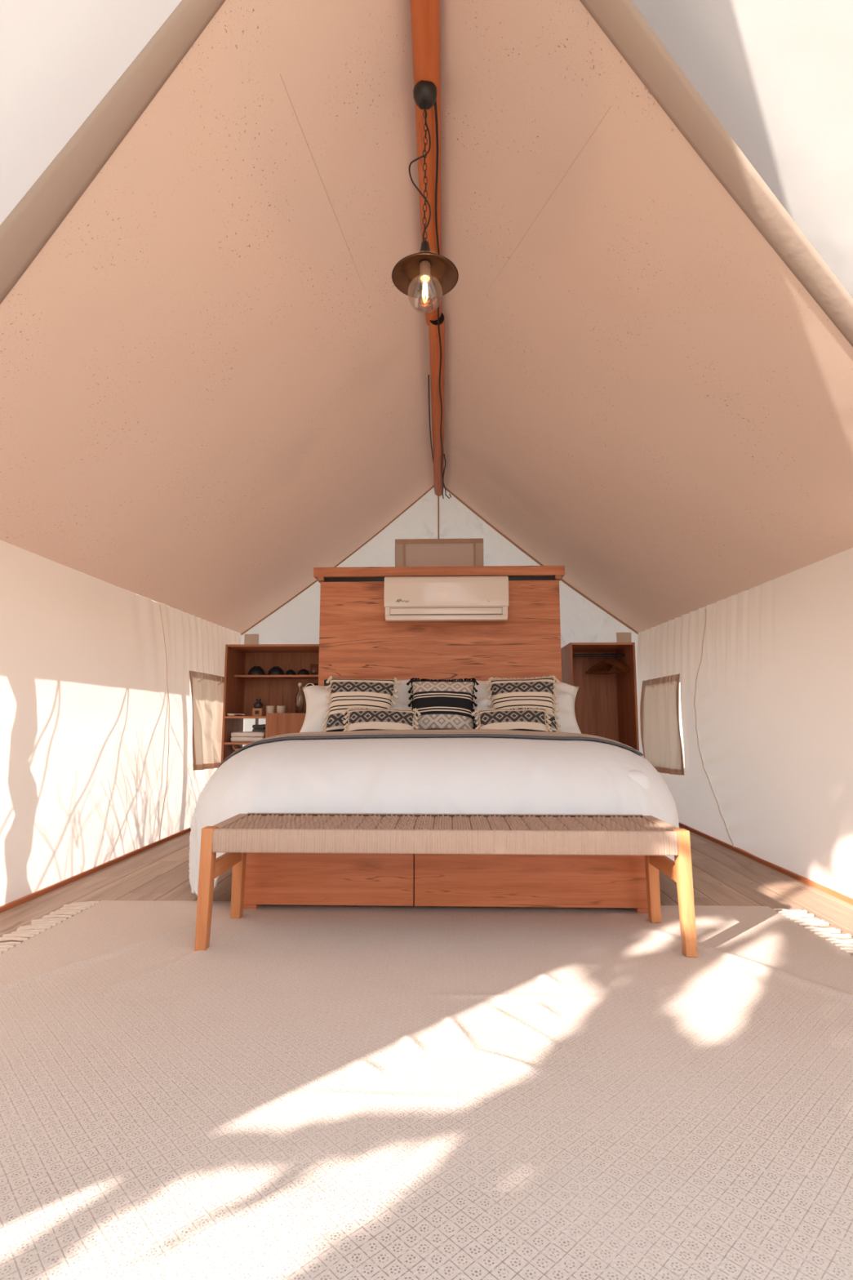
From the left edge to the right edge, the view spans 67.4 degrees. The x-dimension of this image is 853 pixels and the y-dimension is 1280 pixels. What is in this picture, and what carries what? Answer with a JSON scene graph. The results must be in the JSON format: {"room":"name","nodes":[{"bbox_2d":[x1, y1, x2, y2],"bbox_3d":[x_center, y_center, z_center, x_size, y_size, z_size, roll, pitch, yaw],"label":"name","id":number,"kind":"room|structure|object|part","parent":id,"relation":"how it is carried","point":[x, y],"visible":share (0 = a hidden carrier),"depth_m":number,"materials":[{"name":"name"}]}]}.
{"room":"tent interior","nodes":[
{"label":"tent interior","id":0,"kind":"room"},
{"bbox_2d":[0,540,244,906],"bbox_3d":[-1.904,0.382,3.079,0.122,1.665,6.220,0,-7,2],"label":"wall","id":1,"kind":"structure","parent":0,"point":[95,769],"depth_m":3.52,"materials":[{"name":"fabric"}]},
{"bbox_2d":[0,827,191,912],"bbox_3d":[-1.863,1.204,3.010,0.045,0.026,6.150,0,-7,2],"label":"baseboard","id":2,"kind":"structure","parent":1,"relation":"attached to","point":[13,904],"depth_m":3.41,"materials":[{"name":"brown wood"}]},
{"bbox_2d":[0,0,225,303],"bbox_3d":[-1.045,-1.373,1.812,2.168,1.557,0.190,-3,-8,24],"label":"tent pole","id":3,"kind":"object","parent":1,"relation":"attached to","point":[24,232],"depth_m":1.80,"materials":[{"name":"beige fabric"}]},
{"bbox_2d":[188,670,224,770],"bbox_3d":[-1.747,0.674,5.271,0.114,0.781,0.890,0,-7,2],"label":"curtain","id":4,"kind":"object","parent":1,"relation":"attached to","point":[206,689],"visible":0.69,"depth_m":5.12,"materials":[{"name":"fabric"}]},
{"bbox_2d":[0,0,852,633],"bbox_3d":[0.024,-1.106,3.873,3.930,1.585,4.892,0,-7,2],"label":"ceiling","id":5,"kind":"structure","parent":0,"point":[215,369],"depth_m":2.71,"materials":[{"name":"fabric"}]},
{"bbox_2d":[409,0,441,326],"bbox_3d":[0.007,-1.986,2.476,0.099,0.096,2.420,0,-7,1],"label":"pole","id":6,"kind":"object","parent":5,"relation":"attached to","point":[424,14],"visible":0.56,"depth_m":2.39,"materials":[{"name":"brown wood"}]},
{"bbox_2d":[391,80,458,298],"bbox_3d":[-0.005,-1.549,2.241,0.230,0.844,0.230,0,-7,-2],"label":"pendant lamp","id":7,"kind":"object","parent":6,"relation":"hanging from","point":[423,274],"visible":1,"depth_m":2.25,"materials":[{"name":"black metal"}]},
{"bbox_3d":[-0.005,-1.277,2.207,0.227,0.058,0.227,0,-7,2],"label":"lamp shade","id":8,"kind":"part","parent":7,"relation":"part of","materials":[{"name":"paint"}]},
{"bbox_2d":[419,260,430,281],"bbox_3d":[-0.005,-1.270,2.206,0.036,0.056,0.036,0,-7,2],"label":"bulb socket","id":9,"kind":"object","parent":7,"relation":"attached to","point":[424,265],"depth_m":2.19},
{"bbox_2d":[428,312,444,496],"bbox_3d":[0.090,-1.644,4.983,0.096,0.094,2.778,0,-7,1],"label":"pole","id":10,"kind":"object","parent":5,"relation":"attached to","point":[434,345],"visible":0.88,"depth_m":4.38,"materials":[{"name":"brown wood"}]},
{"bbox_2d":[427,374,433,462],"bbox_3d":[0.033,-1.631,4.912,0.019,0.044,1.441,0,-7,2],"label":"cable","id":11,"kind":"object","parent":10,"relation":"attached to","point":[428,375],"visible":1,"depth_m":4.70,"materials":[{"name":"black rubber"}]},
{"bbox_2d":[434,99,444,498],"bbox_3d":[0.096,-1.674,4.311,0.021,0.061,4.061,0,-7,2],"label":"cable","id":12,"kind":"object","parent":10,"relation":"attached to","point":[435,104],"visible":0.9,"depth_m":2.97,"materials":[{"name":"black rubber"}]},
{"bbox_2d":[443,453,451,498],"bbox_3d":[0.170,-1.482,5.860,0.062,0.095,0.868,-1,-7,6],"label":"cable","id":13,"kind":"object","parent":10,"relation":"attached to","point":[444,454],"visible":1,"depth_m":5.85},
{"bbox_2d":[0,0,852,632],"bbox_3d":[0.038,-0.959,3.653,5.150,2.470,6.790,0,-7,2],"label":"canopy roof","id":14,"kind":"structure","parent":0,"point":[777,75],"depth_m":1.78,"materials":[{"name":"fabric"}]},
{"bbox_2d":[0,826,852,955],"bbox_3d":[0.072,1.143,2.048,4.304,0.100,8.150,0,-7,2],"label":"floor","id":15,"kind":"structure","parent":0,"point":[722,876],"depth_m":3.19,"materials":[{"name":"laminate"}]},
{"bbox_2d":[255,718,258,724],"bbox_3d":[-1.558,0.864,5.864,0.025,1.400,0.025,0,-7,2],"label":"tent pole","id":16,"kind":"object","parent":15,"relation":"on","point":[256,719],"visible":0.02,"depth_m":5.87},
{"bbox_2d":[221,644,319,762],"bbox_3d":[-1.184,0.791,5.532,1.006,1.462,0.506,0,-7,2],"label":"shelf unit","id":17,"kind":"object","parent":15,"relation":"on","point":[242,691],"visible":0.32,"depth_m":5.75,"materials":[{"name":"brown wood"}]},
{"bbox_2d":[226,713,235,715],"bbox_3d":[-1.637,0.628,5.364,0.072,0.020,0.054,0,-7,2],"label":"shell dish","id":18,"kind":"object","parent":17,"relation":"on","point":[228,714],"visible":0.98,"depth_m":5.34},
{"bbox_3d":[-1.678,0.794,5.551,0.018,1.462,0.500,0,-7,2],"label":"panel","id":19,"kind":"part","parent":17,"relation":"part of","materials":[{"name":"brown wood"}]},
{"bbox_2d":[232,744,241,751],"bbox_3d":[-1.485,1.176,5.457,0.266,0.578,0.339,0,-7,2],"label":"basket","id":20,"kind":"object","parent":17,"relation":"on","point":[238,747],"visible":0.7,"depth_m":5.34,"materials":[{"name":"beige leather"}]},
{"bbox_3d":[-1.500,0.885,5.527,0.338,0.018,0.475,0,-7,2],"label":"shelf","id":21,"kind":"part","parent":17,"relation":"part of","materials":[{"name":"brown wood"}]},
{"bbox_2d":[224,715,266,718],"bbox_3d":[-1.184,0.671,5.544,0.969,0.018,0.488,0,-7,2],"label":"shelf","id":22,"kind":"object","parent":17,"relation":"on","point":[225,717],"depth_m":5.31,"materials":[{"name":"brown wood"}]},
{"bbox_2d":[230,731,265,742],"bbox_3d":[-1.499,0.826,5.471,0.288,0.085,0.242,0,-7,2],"label":"folded towel","id":23,"kind":"object","parent":17,"relation":"on","point":[239,736],"visible":0.8,"depth_m":5.36,"materials":[{"name":"fabric"}]},
{"bbox_2d":[247,666,265,675],"bbox_3d":[-1.508,0.276,5.681,0.152,0.085,0.152,0,-7,2],"label":"bowl","id":24,"kind":"object","parent":17,"relation":"on","point":[255,670],"visible":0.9,"depth_m":5.63,"materials":[{"name":"ceramic"}]},
{"bbox_2d":[252,724,265,731],"bbox_3d":[-1.436,0.822,5.686,0.198,0.147,0.151,0,-7,2],"label":"folded blanket","id":25,"kind":"object","parent":17,"relation":"on","point":[256,727],"visible":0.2,"depth_m":5.62,"materials":[{"name":"grey fabric"}]},
{"bbox_3d":[-1.184,0.075,5.625,0.969,0.018,0.500,0,-7,2],"label":"panel","id":26,"kind":"part","parent":17,"relation":"part of","materials":[{"name":"brown wood"}]},
{"bbox_2d":[267,666,284,675],"bbox_3d":[-1.334,0.277,5.675,0.144,0.081,0.144,0,-7,2],"label":"bowl","id":27,"kind":"object","parent":17,"relation":"on","point":[275,670],"visible":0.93,"depth_m":5.62,"materials":[{"name":"ceramic"}]},
{"bbox_3d":[-1.181,0.329,5.688,0.969,0.018,0.288,0,-7,2],"label":"shelf","id":28,"kind":"part","parent":17,"relation":"part of","materials":[{"name":"brown wood"}]},
{"bbox_3d":[-1.176,0.404,5.830,0.969,0.582,0.012,0,-7,2],"label":"panel","id":29,"kind":"part","parent":17,"relation":"part of","materials":[{"name":"brown wood"}]},
{"bbox_3d":[-1.010,1.018,5.253,0.637,0.832,0.020,0,-7,2],"label":"door","id":30,"kind":"part","parent":17,"relation":"part of","materials":[{"name":"brown wood"}]},
{"bbox_2d":[284,669,296,675],"bbox_3d":[-1.204,0.290,5.669,0.096,0.054,0.096,0,-7,2],"label":"bowl","id":31,"kind":"object","parent":17,"relation":"on","point":[291,672],"visible":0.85,"depth_m":5.64,"materials":[{"name":"ceramic"}]},
{"bbox_2d":[297,669,310,675],"bbox_3d":[-1.089,0.288,5.666,0.112,0.056,0.112,0,-7,2],"label":"bowl","id":32,"kind":"object","parent":17,"relation":"on","point":[303,672],"visible":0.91,"depth_m":5.63,"materials":[{"name":"ceramic"}]},
{"bbox_3d":[-1.322,0.649,5.449,0.325,0.001,0.155,0,-7,2],"label":"mat","id":33,"kind":"object","parent":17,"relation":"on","visible":0},
{"bbox_2d":[252,708,264,715],"bbox_3d":[-1.425,0.611,5.419,0.080,0.066,0.072,0,-7,2],"label":"kraft box","id":34,"kind":"object","parent":33,"relation":"on","point":[255,712],"visible":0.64,"depth_m":5.38,"materials":[{"name":"brown cardboard"}]},
{"bbox_2d":[253,698,263,708],"bbox_3d":[-1.425,0.538,5.429,0.080,0.080,0.080,0,-7,2],"label":"pot","id":35,"kind":"object","parent":34,"relation":"on","point":[258,704],"visible":1,"depth_m":5.40,"materials":[{"name":"ceramic"}]},
{"bbox_2d":[266,706,275,713],"bbox_3d":[-1.334,0.606,5.463,0.077,0.087,0.077,0,-7,2],"label":"cup","id":36,"kind":"object","parent":33,"relation":"on","point":[269,709],"visible":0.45,"depth_m":5.43,"materials":[{"name":"beige ceramic"}]},
{"bbox_2d":[276,706,285,713],"bbox_3d":[-1.242,0.606,5.460,0.077,0.087,0.077,0,-7,2],"label":"cup","id":37,"kind":"object","parent":33,"relation":"on","point":[280,709],"visible":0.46,"depth_m":5.43,"materials":[{"name":"beige ceramic"}]},
{"bbox_3d":[-0.949,0.637,5.456,0.390,0.024,0.200,0,-7,2],"label":"serving tray","id":38,"kind":"object","parent":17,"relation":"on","visible":0},
{"bbox_2d":[304,683,318,712],"bbox_3d":[-0.951,0.504,5.473,0.142,0.264,0.186,-1,-7,9],"label":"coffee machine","id":39,"kind":"object","parent":38,"relation":"on","point":[308,684],"visible":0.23,"depth_m":5.41,"materials":[{"name":"silver plastic"}]},
{"bbox_2d":[0,900,852,1279],"bbox_3d":[-0.028,1.026,1.572,3.270,0.023,2.670,0,-7,2],"label":"area rug","id":40,"kind":"object","parent":15,"relation":"on","point":[310,1092],"visible":0.98,"depth_m":1.40,"materials":[{"name":"beige carpet"}]},
{"bbox_2d":[194,813,697,956],"bbox_3d":[0.065,0.925,2.501,1.781,0.428,0.429,0,-7,2],"label":"bench","id":41,"kind":"object","parent":40,"relation":"on","point":[651,837],"visible":1,"depth_m":2.33,"materials":[{"name":"wood"}]},
{"bbox_3d":[-0.805,0.906,2.345,0.051,0.428,0.058,0,-7,2],"label":"leg","id":42,"kind":"part","parent":41,"relation":"part of","materials":[{"name":"brown wood"}]},
{"bbox_3d":[-0.794,0.764,2.576,0.047,0.075,0.371,0,-7,2],"label":"rail","id":43,"kind":"part","parent":41,"relation":"part of","materials":[{"name":"paper"}]},
{"bbox_3d":[-0.794,0.979,2.705,0.051,0.372,0.058,0,-7,2],"label":"leg","id":44,"kind":"part","parent":41,"relation":"part of","materials":[{"name":"brown wood"}]},
{"bbox_3d":[0.065,0.762,2.523,1.685,0.061,0.407,0,-7,2],"label":"seat","id":45,"kind":"part","parent":41,"relation":"part of","materials":[{"name":"paper"}]},
{"bbox_3d":[0.935,0.972,2.650,0.051,0.372,0.058,0,-7,2],"label":"leg","id":46,"kind":"part","parent":41,"relation":"part of","materials":[{"name":"brown wood"}]},
{"bbox_3d":[0.926,0.757,2.522,0.048,0.075,0.371,0,-7,2],"label":"rail","id":47,"kind":"part","parent":41,"relation":"part of","materials":[{"name":"paper"}]},
{"bbox_3d":[0.924,0.899,2.290,0.051,0.428,0.058,0,-7,2],"label":"leg","id":48,"kind":"part","parent":41,"relation":"part of","materials":[{"name":"brown wood"}]},
{"bbox_2d":[313,565,564,685],"bbox_3d":[0.096,0.444,4.948,1.937,2.006,0.270,0,-7,2],"label":"headboard","id":49,"kind":"object","parent":15,"relation":"on","point":[357,642],"visible":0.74,"depth_m":4.89,"materials":[{"name":"brown wood"}]},
{"bbox_2d":[324,679,330,685],"bbox_3d":[-0.739,0.353,4.862,0.080,0.105,0.014,0,-7,2],"label":"wall outlet","id":50,"kind":"object","parent":49,"relation":"attached to","point":[325,681],"visible":0.14,"depth_m":4.86,"materials":[{"name":"black plastic"}]},
{"bbox_2d":[383,575,508,622],"bbox_3d":[0.148,-0.302,4.812,0.918,0.332,0.216,0,-7,2],"label":"air conditioner","id":51,"kind":"object","parent":49,"relation":"attached to","point":[406,598],"visible":1,"depth_m":4.71,"materials":[{"name":"white plastic"}]},
{"bbox_3d":[0.146,-0.358,4.745,0.918,0.236,0.064,0,-7,2],"label":"panel","id":52,"kind":"part","parent":51,"relation":"part of","materials":[{"name":"white plastic"}]},
{"bbox_2d":[243,769,650,913],"bbox_3d":[0.094,1.002,3.769,1.920,0.594,1.950,0,-7,2],"label":"bed","id":53,"kind":"object","parent":15,"relation":"on","point":[561,881],"visible":0.23,"depth_m":2.78,"materials":[{"name":"brown wood"}]},
{"bbox_3d":[-0.429,0.996,2.814,0.745,0.322,0.022,0,-7,2],"label":"drawer","id":54,"kind":"part","parent":53,"relation":"part of","materials":[{"name":"brown wood"}]},
{"bbox_2d":[188,737,679,895],"bbox_3d":[0.056,0.906,3.731,2.499,0.728,2.012,0,-7,2],"label":"duvet","id":55,"kind":"object","parent":53,"relation":"on","point":[369,775],"visible":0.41,"depth_m":2.90,"materials":[{"name":"white fabric"}]},
{"bbox_2d":[299,685,330,732],"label":"sleeping pillow","id":56,"kind":"object","parent":55,"relation":"on","point":[317,700],"depth_m":4.53,"materials":[{"name":"fabric"}]},
{"bbox_2d":[320,675,400,732],"bbox_3d":[-0.451,0.449,4.434,0.544,0.414,0.244,0,-7,-3],"label":"throw cushion","id":57,"kind":"object","parent":55,"relation":"on","point":[345,693],"visible":0.73,"depth_m":4.39,"materials":[{"name":"beige fabric"}]},
{"bbox_2d":[341,706,421,731],"bbox_3d":[-0.299,0.547,4.191,0.530,0.216,0.163,0,-7,2],"label":"throw cushion","id":58,"kind":"object","parent":55,"relation":"on","point":[361,719],"visible":0.89,"depth_m":4.16,"materials":[{"name":"beige fabric"}]},
{"bbox_2d":[391,679,412,710],"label":"sleeping pillow","id":59,"kind":"object","parent":55,"relation":"on","point":[402,701],"depth_m":4.62,"materials":[{"name":"fabric"}]},
{"bbox_2d":[216,728,643,769],"bbox_3d":[-0.012,0.676,3.571,2.313,0.347,0.631,0,-7,2],"label":"throw blanket","id":60,"kind":"object","parent":55,"relation":"on","point":[450,732],"visible":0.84,"depth_m":3.33,"materials":[{"name":"grey fabric"}]},
{"bbox_2d":[406,677,479,729],"bbox_3d":[0.107,0.457,4.412,0.514,0.409,0.240,-1,-7,6],"label":"throw cushion","id":61,"kind":"object","parent":55,"relation":"on","point":[445,704],"visible":0.83,"depth_m":4.35,"materials":[{"name":"multicoloured fabric"}]},
{"bbox_2d":[472,680,492,728],"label":"sleeping pillow","id":62,"kind":"object","parent":55,"relation":"on","point":[482,700],"depth_m":4.56,"materials":[{"name":"fabric"}]},
{"bbox_2d":[471,706,552,731],"bbox_3d":[0.559,0.539,4.166,0.538,0.211,0.160,-1,-7,5],"label":"throw cushion","id":63,"kind":"object","parent":55,"relation":"on","point":[534,719],"visible":0.84,"depth_m":4.13,"materials":[{"name":"fabric"}]},
{"bbox_2d":[485,675,562,732],"bbox_3d":[0.666,0.445,4.394,0.519,0.417,0.243,-1,-7,8],"label":"throw cushion","id":64,"kind":"object","parent":55,"relation":"on","point":[518,693],"visible":0.74,"depth_m":4.36,"materials":[{"name":"fabric"}]},
{"bbox_2d":[554,681,582,733],"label":"sleeping pillow","id":65,"kind":"object","parent":55,"relation":"on","point":[566,693],"depth_m":4.50,"materials":[{"name":"fabric"}]},
{"bbox_3d":[0.463,0.992,2.786,1.030,0.322,0.022,0,-7,2],"label":"drawer","id":66,"kind":"part","parent":53,"relation":"part of","materials":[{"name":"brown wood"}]},
{"bbox_3d":[0.095,0.813,3.813,1.920,0.207,1.830,0,-7,2],"label":"mattress","id":67,"kind":"part","parent":53,"relation":"part of","materials":[{"name":"white fabric"}]},
{"bbox_2d":[560,642,639,751],"bbox_3d":[1.465,0.783,5.481,0.532,1.466,0.560,0,-7,2],"label":"wardrobe","id":68,"kind":"object","parent":15,"relation":"on","point":[606,705],"visible":0.55,"depth_m":5.74,"materials":[{"name":"brown wood"}]},
{"bbox_3d":[1.208,0.784,5.489,0.018,1.466,0.560,0,-7,2],"label":"panel","id":69,"kind":"part","parent":68,"relation":"part of","materials":[{"name":"brown wood"}]},
{"bbox_3d":[1.474,0.796,5.754,0.495,1.388,0.014,0,-7,2],"label":"panel","id":70,"kind":"part","parent":68,"relation":"part of","materials":[{"name":"brown wood"}]},
{"bbox_3d":[1.464,0.133,5.542,0.496,0.025,0.025,0,-7,2],"label":"rail","id":71,"kind":"part","parent":68,"relation":"part of","materials":[{"name":"black metal"}]},
{"bbox_3d":[1.465,0.065,5.571,0.495,0.018,0.560,0,-7,2],"label":"panel","id":72,"kind":"part","parent":68,"relation":"part of","materials":[{"name":"brown wood"}]},
{"bbox_2d":[586,653,624,674],"bbox_3d":[1.538,0.201,5.531,0.024,0.171,0.382,6,-10,-42],"label":"clothes hanger","id":73,"kind":"object","parent":68,"relation":"hanging from","point":[604,660],"visible":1,"depth_m":5.53,"materials":[{"name":"wood"}]},
{"bbox_2d":[589,653,625,674],"bbox_3d":[1.560,0.200,5.531,0.024,0.171,0.382,6,-9,-39],"label":"clothes hanger","id":74,"kind":"object","parent":68,"relation":"hanging from","point":[596,667],"visible":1,"depth_m":5.57,"materials":[{"name":"brown wood"}]},
{"bbox_2d":[593,653,626,674],"bbox_3d":[1.582,0.200,5.530,0.024,0.171,0.382,5,-8,-33],"label":"clothes hanger","id":75,"kind":"object","parent":68,"relation":"hanging from","point":[603,664],"visible":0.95,"depth_m":5.57,"materials":[{"name":"brown wood"}]},
{"bbox_2d":[597,653,627,674],"bbox_3d":[1.604,0.200,5.529,0.024,0.171,0.382,3,-8,-25],"label":"clothes hanger","id":76,"kind":"object","parent":68,"relation":"hanging from","point":[606,664],"visible":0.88,"depth_m":5.56,"materials":[{"name":"brown wood"}]},
{"bbox_2d":[602,653,628,674],"bbox_3d":[1.626,0.200,5.529,0.024,0.171,0.382,3,-8,-20],"label":"clothes hanger","id":77,"kind":"object","parent":68,"relation":"hanging from","point":[608,665],"visible":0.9,"depth_m":5.58,"materials":[{"name":"brown wood"}]},
{"bbox_2d":[606,653,631,674],"bbox_3d":[1.648,0.200,5.528,0.024,0.171,0.382,2,-7,-15],"label":"clothes hanger","id":78,"kind":"object","parent":68,"relation":"hanging from","point":[611,665],"visible":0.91,"depth_m":5.54,"materials":[{"name":"brown wood"}]},
{"bbox_3d":[1.722,0.782,5.473,0.018,1.466,0.560,0,-7,2],"label":"panel","id":79,"kind":"part","parent":68,"relation":"part of","materials":[{"name":"brown wood"}]},
{"bbox_2d":[240,486,642,753],"bbox_3d":[0.112,0.000,6.186,3.910,3.194,0.046,0,-7,2],"label":"wall","id":80,"kind":"structure","parent":0,"point":[433,516],"depth_m":6.28,"materials":[{"name":"fabric"}]},
{"bbox_2d":[240,484,434,635],"bbox_3d":[-0.865,-0.797,6.317,1.902,1.506,0.014,0,-7,2],"label":"trim","id":81,"kind":"structure","parent":80,"relation":"attached to","point":[428,491],"depth_m":6.31,"materials":[{"name":"brown wood"}]},
{"bbox_2d":[395,537,484,566],"bbox_3d":[0.123,-0.598,6.219,0.865,0.790,0.020,0,-7,2],"label":"window","id":82,"kind":"structure","parent":80,"relation":"in","point":[408,552],"depth_m":6.25,"materials":[{"name":"beige fabric"}]},
{"bbox_3d":[-0.261,-0.594,6.232,0.095,0.785,0.008,0,-7,2],"label":"frame","id":83,"kind":"part","parent":82,"relation":"part of","materials":[{"name":"wood"}]},
{"bbox_3d":[-0.221,-0.578,6.222,0.016,0.750,0.008,0,-7,2],"label":"frame","id":84,"kind":"part","parent":82,"relation":"part of","materials":[{"name":"wood"}]},
{"bbox_3d":[0.123,-0.968,6.261,0.865,0.045,0.006,0,-7,2],"label":"frame","id":85,"kind":"part","parent":82,"relation":"part of","materials":[{"name":"wood"}]},
{"bbox_3d":[0.472,-0.581,6.200,0.016,0.750,0.008,0,-7,2],"label":"frame","id":86,"kind":"part","parent":82,"relation":"part of","materials":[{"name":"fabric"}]},
{"bbox_3d":[0.508,-0.597,6.208,0.095,0.785,0.008,0,-7,2],"label":"frame","id":87,"kind":"part","parent":82,"relation":"part of","materials":[{"name":"wood"}]},
{"bbox_2d":[443,485,638,634],"bbox_3d":[1.097,-0.800,6.253,1.891,1.520,0.020,0,-7,2],"label":"trim","id":88,"kind":"structure","parent":80,"relation":"attached to","point":[446,489],"depth_m":6.25,"materials":[{"name":"brown fabric"}]},
{"bbox_2d":[637,547,852,898],"bbox_3d":[1.950,0.451,3.586,0.078,1.655,4.950,0,-7,2],"label":"wall","id":89,"kind":"structure","parent":0,"point":[766,669],"depth_m":3.60,"materials":[{"name":"fabric"}]},
{"bbox_2d":[640,673,684,775],"bbox_3d":[1.943,0.712,5.328,0.072,0.801,0.930,0,-7,2],"label":"curtain","id":90,"kind":"object","parent":89,"relation":"attached to","point":[660,735],"visible":0.93,"depth_m":5.27,"materials":[{"name":"fabric"}]},
{"bbox_2d":[579,0,852,346],"bbox_3d":[0.941,-1.342,1.886,2.211,1.600,0.126,3,-8,-24],"label":"tent pole","id":91,"kind":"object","parent":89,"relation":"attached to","point":[621,21],"depth_m":1.83,"materials":[{"name":"beige fabric"}]},
{"bbox_2d":[679,822,852,904],"bbox_3d":[1.971,1.269,3.533,0.045,0.026,4.850,0,-7,2],"label":"baseboard","id":92,"kind":"structure","parent":89,"relation":"attached to","point":[805,880],"depth_m":3.55,"materials":[{"name":"brown wood"}]},
{"label":"outside","id":93,"kind":"structure","parent":0,"visible":0},
{"bbox_2d":[189,735,684,768],"bbox_3d":[0.321,2.758,9.728,80.000,0.100,100.000,0,-7,2],"label":"ground","id":94,"kind":"structure","parent":93,"point":[682,737],"depth_m":30.37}
]}

